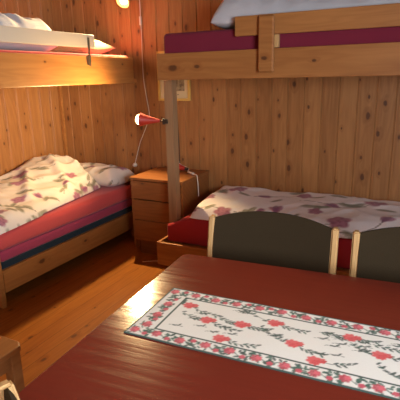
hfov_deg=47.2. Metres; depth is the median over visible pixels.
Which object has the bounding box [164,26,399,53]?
mattress
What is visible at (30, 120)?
wall
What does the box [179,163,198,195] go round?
lamp cord
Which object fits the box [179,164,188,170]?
lamp
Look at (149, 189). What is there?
nightstand
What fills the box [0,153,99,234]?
duvet
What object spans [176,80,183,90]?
print
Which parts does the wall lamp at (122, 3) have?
lamp shade, bulb, cord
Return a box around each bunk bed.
[0,25,136,308]
[157,3,399,275]
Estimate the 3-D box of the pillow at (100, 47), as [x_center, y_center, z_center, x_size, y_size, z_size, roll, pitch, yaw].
[-1.041,-1.281,3.848,0.571,0.137,0.347,6,17,26]
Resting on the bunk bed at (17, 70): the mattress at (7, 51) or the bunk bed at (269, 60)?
the mattress at (7, 51)
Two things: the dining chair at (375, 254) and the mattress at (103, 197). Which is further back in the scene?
the mattress at (103, 197)
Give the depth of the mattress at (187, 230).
3.30 m
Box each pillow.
[47,40,114,53]
[80,163,134,186]
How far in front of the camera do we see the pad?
3.41 m
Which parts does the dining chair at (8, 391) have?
backrest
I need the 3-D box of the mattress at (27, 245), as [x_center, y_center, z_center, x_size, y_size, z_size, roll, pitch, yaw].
[-1.314,0.153,3.749,0.830,0.074,1.475,6,17,26]
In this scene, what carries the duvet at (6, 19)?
on the mattress at (7, 51)
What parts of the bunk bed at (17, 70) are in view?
post, guard rail, post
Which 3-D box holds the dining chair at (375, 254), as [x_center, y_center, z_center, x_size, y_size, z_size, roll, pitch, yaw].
[0.767,0.591,1.571,0.551,0.868,0.556,5,16,22]
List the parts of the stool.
seat, leg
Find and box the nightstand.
[129,167,208,254]
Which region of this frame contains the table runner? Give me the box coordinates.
[124,288,399,399]
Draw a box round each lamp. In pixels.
[116,0,149,166]
[135,113,167,125]
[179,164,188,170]
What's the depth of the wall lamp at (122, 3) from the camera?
3.83 m
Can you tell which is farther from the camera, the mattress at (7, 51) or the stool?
the mattress at (7, 51)
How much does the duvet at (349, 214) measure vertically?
0.119 m
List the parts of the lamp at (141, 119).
lamp shade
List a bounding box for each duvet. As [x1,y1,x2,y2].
[0,13,56,51]
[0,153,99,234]
[189,186,399,238]
[210,0,399,28]
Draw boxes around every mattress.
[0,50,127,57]
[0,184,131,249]
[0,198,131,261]
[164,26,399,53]
[167,212,351,268]
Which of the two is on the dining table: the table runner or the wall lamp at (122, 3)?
the table runner
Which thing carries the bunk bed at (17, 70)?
on the floor
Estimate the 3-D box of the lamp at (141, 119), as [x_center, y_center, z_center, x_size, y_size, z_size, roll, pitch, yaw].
[-0.350,-0.575,3.276,0.245,0.098,0.096,4,16,19]
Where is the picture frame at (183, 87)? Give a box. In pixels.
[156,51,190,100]
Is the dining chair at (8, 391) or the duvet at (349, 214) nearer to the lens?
the dining chair at (8, 391)
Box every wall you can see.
[0,0,63,175]
[51,0,399,230]
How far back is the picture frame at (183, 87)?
3.80 m
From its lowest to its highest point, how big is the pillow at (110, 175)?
0.184 m
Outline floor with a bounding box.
[0,231,168,386]
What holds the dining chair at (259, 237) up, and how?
on the floor
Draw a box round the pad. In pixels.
[1,206,131,268]
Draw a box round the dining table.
[18,254,399,399]
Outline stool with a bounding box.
[0,336,24,393]
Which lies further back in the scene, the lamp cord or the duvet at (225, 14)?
the lamp cord
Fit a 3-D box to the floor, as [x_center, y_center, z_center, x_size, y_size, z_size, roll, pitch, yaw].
[-0.344,1.096,1.573,4.800,0.060,5.100,6,17,26]
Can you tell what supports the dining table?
on the floor
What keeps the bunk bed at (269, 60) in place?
on the floor
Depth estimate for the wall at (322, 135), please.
3.67 m
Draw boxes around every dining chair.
[0,379,19,399]
[207,211,338,273]
[349,227,399,282]
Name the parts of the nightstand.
drawer, drawer, drawer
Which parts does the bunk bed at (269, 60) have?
post, guard rail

